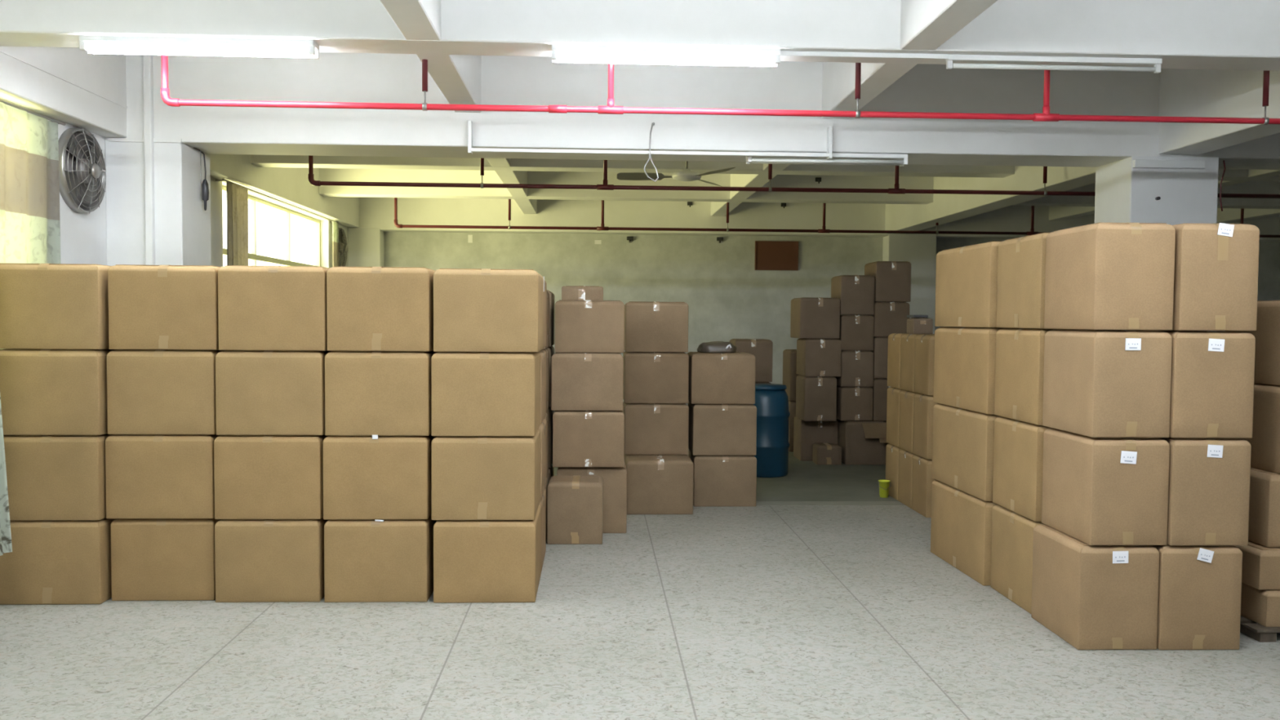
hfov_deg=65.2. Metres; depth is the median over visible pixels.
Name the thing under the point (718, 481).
carton
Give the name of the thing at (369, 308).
carton
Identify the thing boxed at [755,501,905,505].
trim
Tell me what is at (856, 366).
carton
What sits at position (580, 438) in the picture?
carton
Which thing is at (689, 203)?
ceiling hook
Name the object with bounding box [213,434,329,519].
carton
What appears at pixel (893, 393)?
carton
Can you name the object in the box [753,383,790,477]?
drum
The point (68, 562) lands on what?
carton
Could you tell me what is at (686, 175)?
ceiling fan
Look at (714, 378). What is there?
carton
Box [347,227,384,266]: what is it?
column
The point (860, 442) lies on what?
carton
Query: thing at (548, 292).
carton
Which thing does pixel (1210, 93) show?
ceiling beam
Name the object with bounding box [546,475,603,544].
carton
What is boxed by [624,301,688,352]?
carton
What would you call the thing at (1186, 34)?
ceiling beam
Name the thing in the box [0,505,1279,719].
floor
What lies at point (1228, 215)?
ceiling beam
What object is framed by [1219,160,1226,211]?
cable
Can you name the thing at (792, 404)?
carton
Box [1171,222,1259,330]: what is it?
carton
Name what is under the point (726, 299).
wall
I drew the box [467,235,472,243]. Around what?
paper tag
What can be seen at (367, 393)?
carton
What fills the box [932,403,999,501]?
carton
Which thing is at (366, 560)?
carton
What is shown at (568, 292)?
carton
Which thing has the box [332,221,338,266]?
curtain
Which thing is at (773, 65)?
socket
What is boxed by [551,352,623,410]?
carton
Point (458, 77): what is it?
ceiling beam
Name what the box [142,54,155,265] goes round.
pipe
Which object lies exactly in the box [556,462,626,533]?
carton
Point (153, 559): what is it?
carton
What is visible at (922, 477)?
carton
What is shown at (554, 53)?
socket
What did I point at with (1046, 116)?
pipe
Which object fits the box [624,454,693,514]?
carton
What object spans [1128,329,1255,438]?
carton
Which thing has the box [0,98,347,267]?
wall
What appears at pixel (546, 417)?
carton
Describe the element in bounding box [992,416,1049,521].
carton
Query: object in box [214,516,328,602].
carton
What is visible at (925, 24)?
ceiling beam
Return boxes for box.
[906,315,933,333]
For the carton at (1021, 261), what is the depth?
5.26 m
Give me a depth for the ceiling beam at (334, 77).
6.96 m
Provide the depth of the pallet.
4.73 m
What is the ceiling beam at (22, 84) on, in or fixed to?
attached to the ceiling
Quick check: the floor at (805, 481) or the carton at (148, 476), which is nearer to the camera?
the carton at (148, 476)
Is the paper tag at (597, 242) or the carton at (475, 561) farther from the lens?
the paper tag at (597, 242)
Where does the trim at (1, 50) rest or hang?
attached to the wall at (82, 235)
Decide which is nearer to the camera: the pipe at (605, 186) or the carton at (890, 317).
the pipe at (605, 186)
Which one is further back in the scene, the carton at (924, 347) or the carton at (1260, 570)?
the carton at (924, 347)
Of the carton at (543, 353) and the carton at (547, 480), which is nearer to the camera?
the carton at (543, 353)
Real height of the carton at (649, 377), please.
0.406 m
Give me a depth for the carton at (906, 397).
8.12 m
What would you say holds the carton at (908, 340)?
on the carton at (906, 397)
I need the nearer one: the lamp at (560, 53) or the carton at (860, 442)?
the lamp at (560, 53)
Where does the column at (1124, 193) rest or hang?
on the floor at (757, 612)
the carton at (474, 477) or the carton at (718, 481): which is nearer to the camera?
the carton at (474, 477)
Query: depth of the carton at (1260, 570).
4.76 m
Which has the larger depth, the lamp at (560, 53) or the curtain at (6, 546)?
the lamp at (560, 53)
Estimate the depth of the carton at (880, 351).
10.41 m
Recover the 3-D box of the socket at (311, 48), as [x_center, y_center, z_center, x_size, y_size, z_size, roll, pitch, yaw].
[-1.680,-1.585,5.118,0.028,0.043,0.024,0,2,-3]
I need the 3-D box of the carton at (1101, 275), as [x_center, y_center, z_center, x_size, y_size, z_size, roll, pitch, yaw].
[2.222,-0.389,4.765,0.372,0.488,0.510,0,2,-3]
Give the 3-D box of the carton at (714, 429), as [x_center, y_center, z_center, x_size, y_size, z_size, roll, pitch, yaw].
[0.668,0.549,8.248,0.511,0.412,0.502,0,2,-3]
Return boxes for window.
[0,102,60,349]
[222,185,320,266]
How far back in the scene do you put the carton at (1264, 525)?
4.83 m
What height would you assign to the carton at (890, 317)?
0.364 m
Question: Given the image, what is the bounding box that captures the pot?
[878,479,890,497]
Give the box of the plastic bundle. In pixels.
[697,341,736,352]
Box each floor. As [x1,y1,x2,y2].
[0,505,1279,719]
[554,448,897,501]
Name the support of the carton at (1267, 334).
on the carton at (1264, 442)
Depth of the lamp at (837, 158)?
7.04 m
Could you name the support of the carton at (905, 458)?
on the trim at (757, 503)
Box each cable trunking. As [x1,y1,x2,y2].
[780,50,948,59]
[1132,159,1205,168]
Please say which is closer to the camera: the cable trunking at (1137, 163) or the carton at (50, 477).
the carton at (50, 477)
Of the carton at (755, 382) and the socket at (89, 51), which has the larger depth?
the carton at (755, 382)
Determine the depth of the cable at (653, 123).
6.86 m
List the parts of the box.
lid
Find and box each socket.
[79,40,87,50]
[87,49,94,54]
[308,45,315,54]
[312,49,319,58]
[551,50,557,59]
[551,55,557,63]
[747,156,751,162]
[771,62,777,67]
[773,54,780,63]
[902,158,907,164]
[946,60,952,69]
[1153,64,1160,73]
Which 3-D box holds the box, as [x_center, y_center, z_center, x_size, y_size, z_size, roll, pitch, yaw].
[2.319,-0.296,8.300,0.165,0.155,0.185,0,2,-3]
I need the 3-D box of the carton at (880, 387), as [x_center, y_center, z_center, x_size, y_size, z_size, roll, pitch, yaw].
[2.612,0.405,10.665,0.371,0.442,0.464,0,2,-3]
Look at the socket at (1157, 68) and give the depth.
5.35 m
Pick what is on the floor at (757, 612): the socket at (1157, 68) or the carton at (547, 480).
the carton at (547, 480)
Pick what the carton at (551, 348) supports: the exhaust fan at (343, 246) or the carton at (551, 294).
the carton at (551, 294)
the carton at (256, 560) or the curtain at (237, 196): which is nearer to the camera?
the carton at (256, 560)
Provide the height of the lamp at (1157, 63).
0.072 m
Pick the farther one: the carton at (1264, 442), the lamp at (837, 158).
the lamp at (837, 158)
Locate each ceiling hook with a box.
[687,201,692,207]
[815,177,821,183]
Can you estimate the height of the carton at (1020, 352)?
0.488 m
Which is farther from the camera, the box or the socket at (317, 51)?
the box
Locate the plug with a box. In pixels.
[193,147,208,210]
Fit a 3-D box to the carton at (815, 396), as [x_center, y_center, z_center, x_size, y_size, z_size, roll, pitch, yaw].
[1.863,0.395,10.596,0.338,0.460,0.455,0,2,-3]
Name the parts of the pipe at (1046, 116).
hanger rod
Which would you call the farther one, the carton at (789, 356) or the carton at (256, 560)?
the carton at (789, 356)
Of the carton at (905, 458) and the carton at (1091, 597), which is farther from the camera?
the carton at (905, 458)
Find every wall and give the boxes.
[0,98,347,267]
[384,231,1279,404]
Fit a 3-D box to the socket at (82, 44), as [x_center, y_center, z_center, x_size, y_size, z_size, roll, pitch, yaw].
[-2.821,-1.591,5.066,0.028,0.043,0.024,0,2,-3]
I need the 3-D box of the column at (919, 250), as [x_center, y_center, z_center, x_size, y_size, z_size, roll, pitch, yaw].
[3.753,-0.396,14.015,0.670,2.700,0.290,0,2,-3]
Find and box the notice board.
[754,240,798,270]
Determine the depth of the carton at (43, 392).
5.13 m
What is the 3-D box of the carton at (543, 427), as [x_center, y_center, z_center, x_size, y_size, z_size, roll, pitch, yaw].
[-0.862,0.590,6.112,0.556,0.430,0.571,0,2,-3]
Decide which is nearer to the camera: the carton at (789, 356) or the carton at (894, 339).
the carton at (894, 339)
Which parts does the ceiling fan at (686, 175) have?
blade, down rod, blade, blade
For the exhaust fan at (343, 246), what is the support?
attached to the wall at (82, 235)
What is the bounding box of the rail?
[467,120,832,159]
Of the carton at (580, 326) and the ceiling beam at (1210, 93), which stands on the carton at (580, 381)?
the carton at (580, 326)
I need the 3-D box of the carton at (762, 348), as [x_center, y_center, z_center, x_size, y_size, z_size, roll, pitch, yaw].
[1.126,-0.002,10.204,0.383,0.424,0.435,0,2,-3]
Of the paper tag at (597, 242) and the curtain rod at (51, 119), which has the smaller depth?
the curtain rod at (51, 119)
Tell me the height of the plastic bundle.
0.091 m
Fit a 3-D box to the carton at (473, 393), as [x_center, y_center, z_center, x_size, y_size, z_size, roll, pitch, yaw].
[-0.831,0.168,5.500,0.538,0.440,0.562,0,2,-3]
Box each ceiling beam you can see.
[0,0,1279,71]
[0,45,359,227]
[104,52,1279,169]
[250,154,1279,182]
[319,168,1279,208]
[347,196,1279,241]
[379,0,537,213]
[711,0,997,216]
[884,68,1279,234]
[1048,168,1279,220]
[1217,208,1279,222]
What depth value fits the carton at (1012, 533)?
5.34 m
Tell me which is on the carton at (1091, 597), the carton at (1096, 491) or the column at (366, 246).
the carton at (1096, 491)
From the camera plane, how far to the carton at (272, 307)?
5.18 m
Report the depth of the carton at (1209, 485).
4.56 m
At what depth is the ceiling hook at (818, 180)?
11.76 m
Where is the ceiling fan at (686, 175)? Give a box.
[617,160,734,186]
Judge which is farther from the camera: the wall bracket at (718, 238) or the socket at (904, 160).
the wall bracket at (718, 238)
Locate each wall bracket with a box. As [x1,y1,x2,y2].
[626,236,633,242]
[716,236,723,243]
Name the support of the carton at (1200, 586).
on the floor at (757, 612)
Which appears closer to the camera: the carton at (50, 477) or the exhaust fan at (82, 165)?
the carton at (50, 477)
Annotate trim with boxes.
[0,48,127,108]
[107,137,182,142]
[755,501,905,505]
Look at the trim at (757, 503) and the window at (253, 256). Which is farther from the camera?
the window at (253, 256)
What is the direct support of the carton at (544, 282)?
on the carton at (543, 353)
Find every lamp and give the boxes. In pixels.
[79,35,319,58]
[551,44,780,67]
[746,151,907,166]
[946,54,1162,73]
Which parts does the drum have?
lid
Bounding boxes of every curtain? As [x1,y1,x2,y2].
[0,396,12,555]
[226,181,248,265]
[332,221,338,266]
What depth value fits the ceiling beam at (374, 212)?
13.67 m
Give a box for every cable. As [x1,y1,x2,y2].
[643,122,658,182]
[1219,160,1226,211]
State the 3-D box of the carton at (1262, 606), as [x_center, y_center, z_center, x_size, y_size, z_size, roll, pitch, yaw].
[3.184,1.172,5.007,0.450,0.172,0.512,0,2,-3]
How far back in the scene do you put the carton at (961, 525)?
5.97 m
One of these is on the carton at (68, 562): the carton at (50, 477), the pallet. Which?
the carton at (50, 477)
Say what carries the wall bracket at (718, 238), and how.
attached to the wall at (726, 299)
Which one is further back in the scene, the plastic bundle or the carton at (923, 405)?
the plastic bundle
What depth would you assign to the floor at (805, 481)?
9.20 m
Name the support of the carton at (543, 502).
on the floor at (757, 612)
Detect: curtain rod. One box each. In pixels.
[0,98,66,125]
[215,178,337,222]
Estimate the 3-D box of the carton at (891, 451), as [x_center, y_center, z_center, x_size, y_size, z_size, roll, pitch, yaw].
[2.405,0.947,8.534,0.530,0.444,0.353,0,2,-3]
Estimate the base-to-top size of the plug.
0.435 m
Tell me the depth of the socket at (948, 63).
5.30 m
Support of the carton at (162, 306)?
on the carton at (149, 391)
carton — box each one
[0,262,111,349]
[0,348,114,435]
[0,517,115,604]
[3,433,112,520]
[105,434,221,519]
[106,349,222,434]
[107,264,220,350]
[111,517,221,600]
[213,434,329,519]
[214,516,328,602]
[215,350,331,435]
[217,265,329,351]
[322,433,436,519]
[324,350,437,435]
[324,514,437,602]
[326,266,435,351]
[431,351,540,436]
[431,428,540,519]
[433,268,543,351]
[433,503,541,603]
[538,349,546,424]
[538,418,546,499]
[539,488,546,570]
[542,290,549,349]
[543,276,546,346]
[543,410,548,472]
[544,347,549,412]
[545,472,548,538]
[546,289,554,346]
[546,346,554,407]
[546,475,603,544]
[547,406,554,467]
[547,462,554,482]
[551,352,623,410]
[552,410,624,466]
[554,300,624,352]
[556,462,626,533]
[561,285,603,300]
[622,351,688,403]
[622,401,688,454]
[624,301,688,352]
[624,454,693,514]
[687,351,755,404]
[687,401,756,455]
[688,449,756,506]
[728,338,773,382]
[755,382,770,383]
[782,349,798,400]
[788,400,795,451]
[790,297,839,338]
[793,416,838,461]
[795,374,836,421]
[796,338,841,376]
[812,443,841,464]
[831,275,874,315]
[833,350,873,386]
[835,385,872,420]
[835,418,886,464]
[838,315,874,350]
[864,261,911,302]
[869,336,888,378]
[870,377,889,421]
[871,302,909,336]
[885,443,901,500]
[886,386,903,447]
[887,333,906,388]
[897,448,915,508]
[898,390,918,453]
[899,333,934,391]
[911,454,935,517]
[912,393,937,459]
[913,334,934,395]
[930,480,996,585]
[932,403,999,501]
[933,327,1003,414]
[934,240,1000,327]
[990,504,1044,613]
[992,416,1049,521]
[994,328,1074,425]
[996,232,1049,328]
[1031,524,1159,649]
[1041,427,1169,545]
[1042,329,1172,437]
[1044,222,1175,330]
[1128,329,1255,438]
[1151,544,1242,649]
[1160,437,1251,546]
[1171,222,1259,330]
[1225,300,1279,385]
[1233,540,1279,589]
[1240,582,1279,626]
[1241,382,1279,473]
[1248,466,1279,547]
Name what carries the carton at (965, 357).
on the carton at (962, 442)
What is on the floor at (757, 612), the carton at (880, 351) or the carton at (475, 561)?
the carton at (475, 561)
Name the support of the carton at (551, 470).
on the floor at (757, 612)
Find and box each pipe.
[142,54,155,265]
[160,54,1279,124]
[307,155,1279,198]
[394,197,1279,237]
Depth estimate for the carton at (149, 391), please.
5.19 m
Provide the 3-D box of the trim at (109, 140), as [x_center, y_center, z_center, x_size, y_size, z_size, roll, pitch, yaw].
[-3.362,-1.492,6.792,0.485,0.025,0.015,0,2,-3]
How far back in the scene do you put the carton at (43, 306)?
5.12 m
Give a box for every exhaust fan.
[57,127,106,213]
[338,227,348,266]
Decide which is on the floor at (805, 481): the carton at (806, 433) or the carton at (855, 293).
the carton at (806, 433)
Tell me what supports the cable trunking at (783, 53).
attached to the ceiling beam at (1186, 34)
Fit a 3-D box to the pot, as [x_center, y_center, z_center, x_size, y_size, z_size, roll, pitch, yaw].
[2.077,1.097,8.514,0.103,0.142,0.099,-2,3,-43]
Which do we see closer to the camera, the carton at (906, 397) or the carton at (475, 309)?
the carton at (475, 309)
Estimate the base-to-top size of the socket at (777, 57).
0.043 m
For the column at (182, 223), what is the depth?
6.82 m
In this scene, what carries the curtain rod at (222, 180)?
attached to the wall at (82, 235)
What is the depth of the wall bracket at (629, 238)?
13.88 m
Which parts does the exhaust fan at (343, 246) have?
plate, blade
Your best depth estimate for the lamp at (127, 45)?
5.09 m
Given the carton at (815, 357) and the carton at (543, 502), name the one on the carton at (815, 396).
the carton at (815, 357)
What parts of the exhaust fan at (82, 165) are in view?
blade, blade, plate, blade, blade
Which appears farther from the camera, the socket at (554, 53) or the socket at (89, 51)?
the socket at (554, 53)
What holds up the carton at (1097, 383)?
on the carton at (1096, 491)
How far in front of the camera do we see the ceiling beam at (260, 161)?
9.43 m
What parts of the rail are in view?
rail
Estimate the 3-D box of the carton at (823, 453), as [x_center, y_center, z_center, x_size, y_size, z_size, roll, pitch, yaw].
[1.965,0.984,10.509,0.250,0.202,0.242,0,2,-3]
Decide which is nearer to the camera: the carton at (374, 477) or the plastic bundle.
the carton at (374, 477)
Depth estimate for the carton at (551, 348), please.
7.09 m
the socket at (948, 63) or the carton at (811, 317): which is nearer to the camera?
the socket at (948, 63)
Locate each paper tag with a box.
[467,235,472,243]
[595,240,601,244]
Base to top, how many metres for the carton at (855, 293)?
0.412 m
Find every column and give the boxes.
[105,140,211,266]
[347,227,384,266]
[882,234,936,333]
[1094,155,1218,225]
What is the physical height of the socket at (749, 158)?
0.043 m
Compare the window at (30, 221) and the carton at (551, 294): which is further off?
the carton at (551, 294)
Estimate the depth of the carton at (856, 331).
10.39 m
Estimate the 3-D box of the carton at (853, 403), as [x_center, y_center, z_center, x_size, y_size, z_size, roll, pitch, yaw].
[2.252,0.448,10.640,0.337,0.354,0.445,0,2,-3]
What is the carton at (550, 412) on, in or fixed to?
on the carton at (551, 470)
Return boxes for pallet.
[1240,615,1279,642]
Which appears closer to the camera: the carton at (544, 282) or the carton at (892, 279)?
the carton at (544, 282)
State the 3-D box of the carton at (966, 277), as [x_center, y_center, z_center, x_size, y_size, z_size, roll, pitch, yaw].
[2.110,-0.442,6.033,0.364,0.488,0.831,0,2,-4]
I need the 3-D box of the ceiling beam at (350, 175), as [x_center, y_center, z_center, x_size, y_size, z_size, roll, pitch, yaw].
[3.555,-2.081,11.973,14.830,0.409,0.250,0,2,-3]
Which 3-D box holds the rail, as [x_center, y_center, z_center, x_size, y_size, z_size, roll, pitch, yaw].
[0.079,-1.520,6.913,2.514,0.220,0.078,0,2,-3]
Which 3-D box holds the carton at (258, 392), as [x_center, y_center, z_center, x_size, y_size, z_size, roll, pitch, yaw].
[-1.944,0.160,5.479,0.550,0.440,0.565,0,2,-3]
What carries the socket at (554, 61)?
attached to the lamp at (560, 53)
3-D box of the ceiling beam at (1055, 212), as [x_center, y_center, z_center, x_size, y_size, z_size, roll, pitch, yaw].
[6.180,-1.784,5.206,0.200,0.408,17.980,0,2,-3]
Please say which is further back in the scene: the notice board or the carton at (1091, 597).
the notice board
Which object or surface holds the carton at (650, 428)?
on the carton at (657, 484)
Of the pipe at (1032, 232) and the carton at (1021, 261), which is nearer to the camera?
the carton at (1021, 261)

